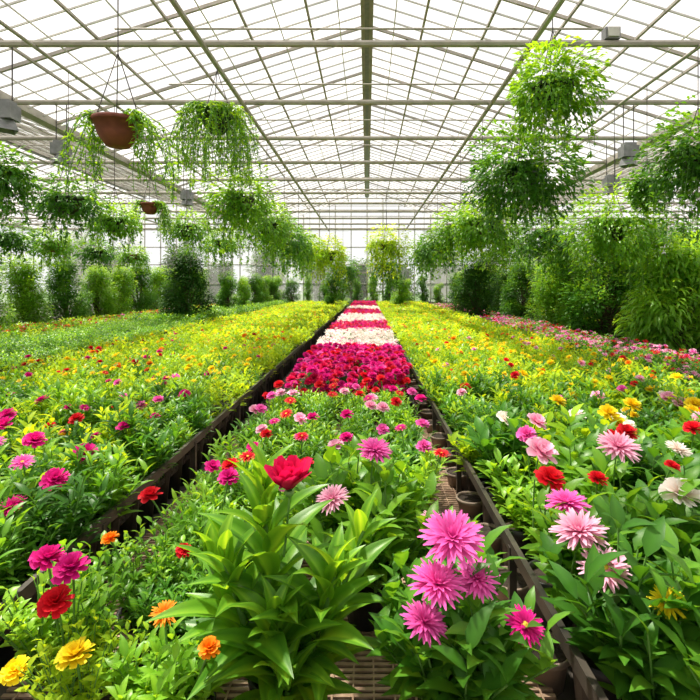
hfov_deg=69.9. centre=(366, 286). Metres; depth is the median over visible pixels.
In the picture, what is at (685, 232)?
shrub
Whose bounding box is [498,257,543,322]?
shrub
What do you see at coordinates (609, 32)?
junction box
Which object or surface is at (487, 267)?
shrub
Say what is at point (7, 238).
hanging basket
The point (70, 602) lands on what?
flowering plant
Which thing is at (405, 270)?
tree
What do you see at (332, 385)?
zinnia
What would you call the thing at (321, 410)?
zinnia
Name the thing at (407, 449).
zinnia
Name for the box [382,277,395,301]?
shrub
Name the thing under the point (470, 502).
pots
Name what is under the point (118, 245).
tree
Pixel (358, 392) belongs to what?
zinnia
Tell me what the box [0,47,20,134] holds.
lamp
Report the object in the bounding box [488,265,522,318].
shrub
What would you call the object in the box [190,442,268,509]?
zinnia
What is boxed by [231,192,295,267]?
hanging basket
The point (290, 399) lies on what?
zinnia
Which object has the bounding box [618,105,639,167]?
lamp
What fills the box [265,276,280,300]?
shrub
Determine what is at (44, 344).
flower bed
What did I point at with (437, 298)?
shrub
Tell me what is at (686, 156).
hanging basket
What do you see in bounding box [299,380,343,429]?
zinnia
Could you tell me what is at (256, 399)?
pots
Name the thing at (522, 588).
pots
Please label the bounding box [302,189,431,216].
rails
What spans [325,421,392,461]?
zinnia
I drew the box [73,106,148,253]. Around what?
hanging basket
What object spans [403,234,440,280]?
hanging basket
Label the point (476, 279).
shrub
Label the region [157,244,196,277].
tree
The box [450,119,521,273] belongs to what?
hanging basket
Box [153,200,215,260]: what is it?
hanging basket
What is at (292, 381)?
zinnia
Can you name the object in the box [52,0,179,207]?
hanging basket
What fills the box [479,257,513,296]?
tree
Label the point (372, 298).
shrub
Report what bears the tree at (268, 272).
on the ground
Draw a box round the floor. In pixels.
[0,309,698,699]
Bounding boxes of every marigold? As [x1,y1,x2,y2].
[0,608,155,699]
[93,600,225,699]
[126,558,220,654]
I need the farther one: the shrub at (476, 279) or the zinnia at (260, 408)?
the shrub at (476, 279)
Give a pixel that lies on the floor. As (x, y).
(568, 693)
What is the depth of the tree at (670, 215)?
37.34 m
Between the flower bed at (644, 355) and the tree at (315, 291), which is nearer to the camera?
the flower bed at (644, 355)
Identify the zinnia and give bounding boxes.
[138,467,243,593]
[172,457,249,521]
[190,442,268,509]
[202,520,307,576]
[207,424,274,472]
[230,409,291,458]
[231,404,292,455]
[236,458,312,541]
[246,389,298,455]
[251,456,313,516]
[262,388,298,452]
[263,432,324,477]
[265,380,306,427]
[266,380,309,412]
[274,412,343,456]
[276,407,336,448]
[285,397,331,435]
[299,378,340,412]
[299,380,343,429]
[302,391,339,442]
[319,430,379,466]
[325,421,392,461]
[328,432,374,472]
[331,400,392,442]
[335,388,379,428]
[336,377,371,418]
[336,390,377,431]
[343,382,379,424]
[371,374,405,422]
[372,385,413,425]
[376,402,423,451]
[378,388,417,420]
[382,424,450,481]
[383,394,425,434]
[383,419,437,462]
[394,439,450,541]
[398,506,484,561]
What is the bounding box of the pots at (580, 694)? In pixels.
[572,651,621,699]
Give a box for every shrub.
[0,252,53,330]
[0,253,17,329]
[40,255,94,322]
[73,262,121,319]
[99,263,138,315]
[125,264,158,312]
[142,265,168,310]
[155,243,216,322]
[159,267,183,307]
[197,270,210,303]
[214,269,244,308]
[216,279,236,299]
[231,276,251,304]
[246,272,265,303]
[258,275,273,301]
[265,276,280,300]
[268,275,285,299]
[282,277,300,302]
[303,273,312,300]
[317,281,329,300]
[321,273,341,310]
[336,279,350,309]
[352,280,362,300]
[366,274,380,302]
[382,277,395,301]
[390,274,410,304]
[402,278,415,301]
[414,271,429,302]
[431,283,444,303]
[443,252,504,316]
[447,271,458,303]
[450,270,463,304]
[480,267,501,310]
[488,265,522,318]
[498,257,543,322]
[524,238,599,334]
[552,227,654,344]
[613,228,699,360]
[662,232,699,343]
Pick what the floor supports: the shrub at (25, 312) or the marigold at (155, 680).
the shrub at (25, 312)
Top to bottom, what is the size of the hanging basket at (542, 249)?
3.454 m
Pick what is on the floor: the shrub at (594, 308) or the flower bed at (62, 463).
the shrub at (594, 308)
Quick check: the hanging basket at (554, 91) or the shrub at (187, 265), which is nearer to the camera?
the hanging basket at (554, 91)
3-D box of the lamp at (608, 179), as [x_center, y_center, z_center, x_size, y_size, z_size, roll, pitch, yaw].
[5.900,-2.915,12.100,0.378,1.310,0.353,0,0,-28]
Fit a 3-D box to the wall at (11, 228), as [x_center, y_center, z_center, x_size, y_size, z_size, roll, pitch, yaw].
[-21.000,-1.093,14.250,0.080,5.085,34.560,0,0,0]
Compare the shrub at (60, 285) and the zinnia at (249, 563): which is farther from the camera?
the shrub at (60, 285)
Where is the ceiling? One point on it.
(28, 113)
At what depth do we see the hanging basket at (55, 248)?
14.22 m
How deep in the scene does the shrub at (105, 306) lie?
18.46 m
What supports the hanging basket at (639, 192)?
hanging from the ceiling
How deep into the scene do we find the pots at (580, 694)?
1.51 m
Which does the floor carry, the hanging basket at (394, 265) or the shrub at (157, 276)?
the shrub at (157, 276)
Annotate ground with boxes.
[0,294,431,302]
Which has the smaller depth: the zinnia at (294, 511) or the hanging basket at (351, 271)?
the zinnia at (294, 511)
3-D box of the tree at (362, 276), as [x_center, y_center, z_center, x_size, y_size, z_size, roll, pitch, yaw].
[-0.473,-0.255,38.080,3.091,4.012,2.742,0,0,-43]
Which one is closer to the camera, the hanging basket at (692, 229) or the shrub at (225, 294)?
the hanging basket at (692, 229)
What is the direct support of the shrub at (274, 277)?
on the floor
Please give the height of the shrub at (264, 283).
2.152 m
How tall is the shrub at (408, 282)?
1.982 m
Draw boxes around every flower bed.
[0,299,288,382]
[0,300,347,595]
[0,304,216,341]
[286,300,417,422]
[376,300,699,699]
[430,303,699,386]
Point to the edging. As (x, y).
(593, 690)
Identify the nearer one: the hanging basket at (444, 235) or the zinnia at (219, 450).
the zinnia at (219, 450)
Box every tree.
[52,231,95,299]
[94,245,141,300]
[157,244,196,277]
[200,257,235,300]
[242,246,290,299]
[297,266,341,301]
[343,257,377,301]
[384,261,419,300]
[421,251,464,301]
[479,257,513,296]
[510,242,543,299]
[625,215,684,253]
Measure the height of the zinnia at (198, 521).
0.556 m
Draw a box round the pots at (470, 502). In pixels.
[456,437,497,538]
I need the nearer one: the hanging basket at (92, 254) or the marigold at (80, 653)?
the marigold at (80, 653)
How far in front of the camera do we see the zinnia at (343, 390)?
4.03 m
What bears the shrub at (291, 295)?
on the floor
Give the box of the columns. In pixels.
[186,206,547,310]
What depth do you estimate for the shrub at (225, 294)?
20.35 m
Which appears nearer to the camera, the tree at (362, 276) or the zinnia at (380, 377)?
the zinnia at (380, 377)
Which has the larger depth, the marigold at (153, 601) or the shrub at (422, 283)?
the shrub at (422, 283)
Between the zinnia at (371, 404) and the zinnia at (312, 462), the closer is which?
the zinnia at (312, 462)
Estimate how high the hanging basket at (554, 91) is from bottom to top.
1.897 m
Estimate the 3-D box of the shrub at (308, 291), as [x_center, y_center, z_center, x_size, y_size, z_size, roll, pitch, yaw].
[-3.618,0.237,30.739,0.667,2.395,1.377,0,0,-9]
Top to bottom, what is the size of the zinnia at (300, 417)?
0.542 m
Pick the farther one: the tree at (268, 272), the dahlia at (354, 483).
the tree at (268, 272)
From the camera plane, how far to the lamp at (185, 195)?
14.36 m
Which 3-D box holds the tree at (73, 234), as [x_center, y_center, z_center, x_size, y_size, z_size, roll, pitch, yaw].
[-23.864,-1.445,41.962,5.151,6.686,4.570,0,0,44]
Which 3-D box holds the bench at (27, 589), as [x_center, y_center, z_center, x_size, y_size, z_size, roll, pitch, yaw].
[-2.700,1.222,15.500,3.030,0.355,29.022,0,0,0]
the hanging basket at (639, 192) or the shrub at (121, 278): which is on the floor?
the shrub at (121, 278)
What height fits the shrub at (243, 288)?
1.926 m
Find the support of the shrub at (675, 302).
on the floor
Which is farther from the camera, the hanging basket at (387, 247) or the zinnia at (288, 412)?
the hanging basket at (387, 247)
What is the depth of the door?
31.41 m
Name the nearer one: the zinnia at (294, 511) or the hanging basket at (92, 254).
the zinnia at (294, 511)
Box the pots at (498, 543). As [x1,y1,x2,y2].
[491,535,507,590]
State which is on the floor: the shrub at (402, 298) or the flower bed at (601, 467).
the shrub at (402, 298)
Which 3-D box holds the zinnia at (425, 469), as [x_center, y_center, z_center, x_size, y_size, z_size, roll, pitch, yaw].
[0.259,1.089,2.665,0.370,0.540,0.468,0,0,9]
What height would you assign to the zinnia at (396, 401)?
0.543 m
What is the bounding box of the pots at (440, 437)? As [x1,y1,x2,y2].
[405,351,455,487]
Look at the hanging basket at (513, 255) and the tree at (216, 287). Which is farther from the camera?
the tree at (216, 287)
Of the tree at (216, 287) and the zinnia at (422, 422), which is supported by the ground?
the tree at (216, 287)
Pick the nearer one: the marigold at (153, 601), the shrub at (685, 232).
the marigold at (153, 601)
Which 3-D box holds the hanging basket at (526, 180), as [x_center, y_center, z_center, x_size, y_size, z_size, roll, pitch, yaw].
[2.407,-1.949,7.966,2.000,3.182,2.114,0,0,0]
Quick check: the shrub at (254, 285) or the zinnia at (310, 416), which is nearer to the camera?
the zinnia at (310, 416)
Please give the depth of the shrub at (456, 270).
30.28 m
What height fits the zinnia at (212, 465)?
0.536 m
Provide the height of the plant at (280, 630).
0.910 m
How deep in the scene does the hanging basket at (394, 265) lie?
22.82 m
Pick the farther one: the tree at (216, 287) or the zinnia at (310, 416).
the tree at (216, 287)
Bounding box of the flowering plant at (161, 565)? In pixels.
[100,515,202,666]
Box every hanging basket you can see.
[0,140,43,228]
[0,210,45,266]
[16,73,117,245]
[19,221,83,271]
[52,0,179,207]
[66,235,121,274]
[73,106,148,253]
[109,196,149,274]
[127,177,174,237]
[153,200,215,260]
[163,71,263,194]
[196,103,282,255]
[198,221,247,267]
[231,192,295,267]
[254,210,311,276]
[278,187,325,277]
[290,231,333,281]
[306,199,348,285]
[326,251,362,294]
[363,221,411,282]
[364,210,406,297]
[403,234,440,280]
[414,184,460,279]
[424,150,489,269]
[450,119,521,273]
[461,65,594,264]
[478,221,528,278]
[504,19,615,167]
[508,158,586,283]
[545,109,674,305]
[620,162,668,216]
[624,49,699,245]
[658,210,699,258]
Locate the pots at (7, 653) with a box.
[0,632,16,671]
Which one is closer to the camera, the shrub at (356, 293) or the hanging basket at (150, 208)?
the hanging basket at (150, 208)
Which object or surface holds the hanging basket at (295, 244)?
hanging from the ceiling
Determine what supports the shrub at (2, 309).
on the floor
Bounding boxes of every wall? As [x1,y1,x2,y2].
[0,228,33,310]
[36,199,668,308]
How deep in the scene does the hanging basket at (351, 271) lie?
24.81 m
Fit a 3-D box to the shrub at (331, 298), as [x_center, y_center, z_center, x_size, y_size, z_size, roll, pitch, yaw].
[-1.720,0.349,24.951,1.179,2.149,1.133,0,0,-28]
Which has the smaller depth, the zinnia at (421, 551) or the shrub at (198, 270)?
the zinnia at (421, 551)
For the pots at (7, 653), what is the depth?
1.78 m
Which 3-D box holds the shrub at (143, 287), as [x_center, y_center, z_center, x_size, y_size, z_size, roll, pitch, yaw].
[-10.206,0.138,22.298,1.749,2.601,1.620,0,0,-11]
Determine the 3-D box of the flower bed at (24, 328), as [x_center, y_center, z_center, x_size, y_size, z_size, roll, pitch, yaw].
[-8.308,1.140,19.020,2.279,0.519,22.403,0,0,0]
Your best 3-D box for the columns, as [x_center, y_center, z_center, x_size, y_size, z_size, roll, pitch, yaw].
[0.000,-1.070,11.750,14.070,4.940,28.570,0,0,0]
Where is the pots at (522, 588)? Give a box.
[517,567,529,603]
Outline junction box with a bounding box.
[601,26,620,39]
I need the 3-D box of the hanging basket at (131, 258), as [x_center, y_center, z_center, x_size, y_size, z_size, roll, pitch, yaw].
[-9.133,-2.001,19.511,1.633,3.079,1.673,0,0,0]
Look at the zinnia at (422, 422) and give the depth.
3.13 m
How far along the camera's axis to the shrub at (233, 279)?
30.61 m
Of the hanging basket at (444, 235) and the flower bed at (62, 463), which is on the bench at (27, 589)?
the flower bed at (62, 463)
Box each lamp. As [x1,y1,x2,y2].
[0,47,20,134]
[50,105,72,165]
[180,165,193,205]
[602,140,619,194]
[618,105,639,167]
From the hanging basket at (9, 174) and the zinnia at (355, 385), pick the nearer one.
the zinnia at (355, 385)
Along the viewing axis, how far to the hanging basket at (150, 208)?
11.22 m
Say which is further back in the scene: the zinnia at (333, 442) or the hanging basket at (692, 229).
the hanging basket at (692, 229)
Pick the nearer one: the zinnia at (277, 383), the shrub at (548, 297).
the zinnia at (277, 383)
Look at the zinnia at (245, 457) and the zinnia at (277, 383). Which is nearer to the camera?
the zinnia at (245, 457)
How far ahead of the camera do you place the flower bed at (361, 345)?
5.89 m
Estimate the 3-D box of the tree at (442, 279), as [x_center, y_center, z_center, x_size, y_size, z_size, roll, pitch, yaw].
[5.919,-0.701,37.932,3.864,5.014,3.427,0,0,-12]
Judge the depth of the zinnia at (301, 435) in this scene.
2.91 m
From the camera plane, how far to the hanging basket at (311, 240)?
20.93 m
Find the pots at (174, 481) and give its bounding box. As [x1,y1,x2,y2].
[107,430,193,565]
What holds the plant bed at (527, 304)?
on the floor
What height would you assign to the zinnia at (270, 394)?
0.564 m
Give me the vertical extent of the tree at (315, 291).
3.928 m
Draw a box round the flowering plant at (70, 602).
[0,530,149,699]
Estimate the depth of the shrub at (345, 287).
30.69 m
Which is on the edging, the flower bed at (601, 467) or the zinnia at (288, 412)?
the flower bed at (601, 467)
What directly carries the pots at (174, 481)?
on the floor
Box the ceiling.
[0,0,699,230]
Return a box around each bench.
[0,306,345,641]
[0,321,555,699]
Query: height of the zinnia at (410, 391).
0.532 m
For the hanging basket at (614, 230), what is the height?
3.892 m
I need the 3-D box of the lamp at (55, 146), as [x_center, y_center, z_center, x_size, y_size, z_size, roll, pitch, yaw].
[-5.960,-2.990,9.750,0.378,1.160,0.353,0,0,-28]
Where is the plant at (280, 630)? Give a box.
[145,433,396,699]
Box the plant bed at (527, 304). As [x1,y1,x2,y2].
[520,304,696,347]
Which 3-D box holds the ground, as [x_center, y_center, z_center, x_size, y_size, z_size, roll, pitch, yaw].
[0.000,1.665,25.000,180.000,0.270,170.000,0,0,0]
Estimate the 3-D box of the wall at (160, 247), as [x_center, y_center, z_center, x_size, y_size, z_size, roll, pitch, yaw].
[0.000,-2.175,31.500,42.060,7.250,0.080,0,0,0]
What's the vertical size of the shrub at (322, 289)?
1.828 m
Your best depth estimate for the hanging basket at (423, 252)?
16.80 m
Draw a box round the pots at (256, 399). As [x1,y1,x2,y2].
[197,313,338,471]
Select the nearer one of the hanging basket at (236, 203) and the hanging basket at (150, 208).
the hanging basket at (236, 203)
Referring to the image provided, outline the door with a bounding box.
[350,272,383,304]
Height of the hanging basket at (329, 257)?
3.549 m
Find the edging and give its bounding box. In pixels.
[381,313,629,699]
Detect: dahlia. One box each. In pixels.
[276,433,438,631]
[366,509,575,699]
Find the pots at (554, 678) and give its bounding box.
[497,509,573,695]
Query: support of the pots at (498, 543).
on the floor
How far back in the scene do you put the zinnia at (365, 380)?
4.53 m
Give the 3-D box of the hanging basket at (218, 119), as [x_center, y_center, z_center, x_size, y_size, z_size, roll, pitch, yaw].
[-2.383,-2.519,7.993,1.491,2.041,1.619,0,0,-12]
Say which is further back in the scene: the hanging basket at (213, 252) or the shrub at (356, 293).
the shrub at (356, 293)
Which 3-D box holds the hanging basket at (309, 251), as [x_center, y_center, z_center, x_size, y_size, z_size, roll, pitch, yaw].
[-2.487,-1.919,17.416,2.062,3.243,1.751,0,0,0]
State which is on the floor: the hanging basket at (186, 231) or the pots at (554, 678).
the pots at (554, 678)
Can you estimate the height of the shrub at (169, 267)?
2.546 m
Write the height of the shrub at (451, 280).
2.440 m
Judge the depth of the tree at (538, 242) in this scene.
38.62 m
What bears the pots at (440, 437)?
on the floor
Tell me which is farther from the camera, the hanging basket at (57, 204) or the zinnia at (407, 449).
the hanging basket at (57, 204)

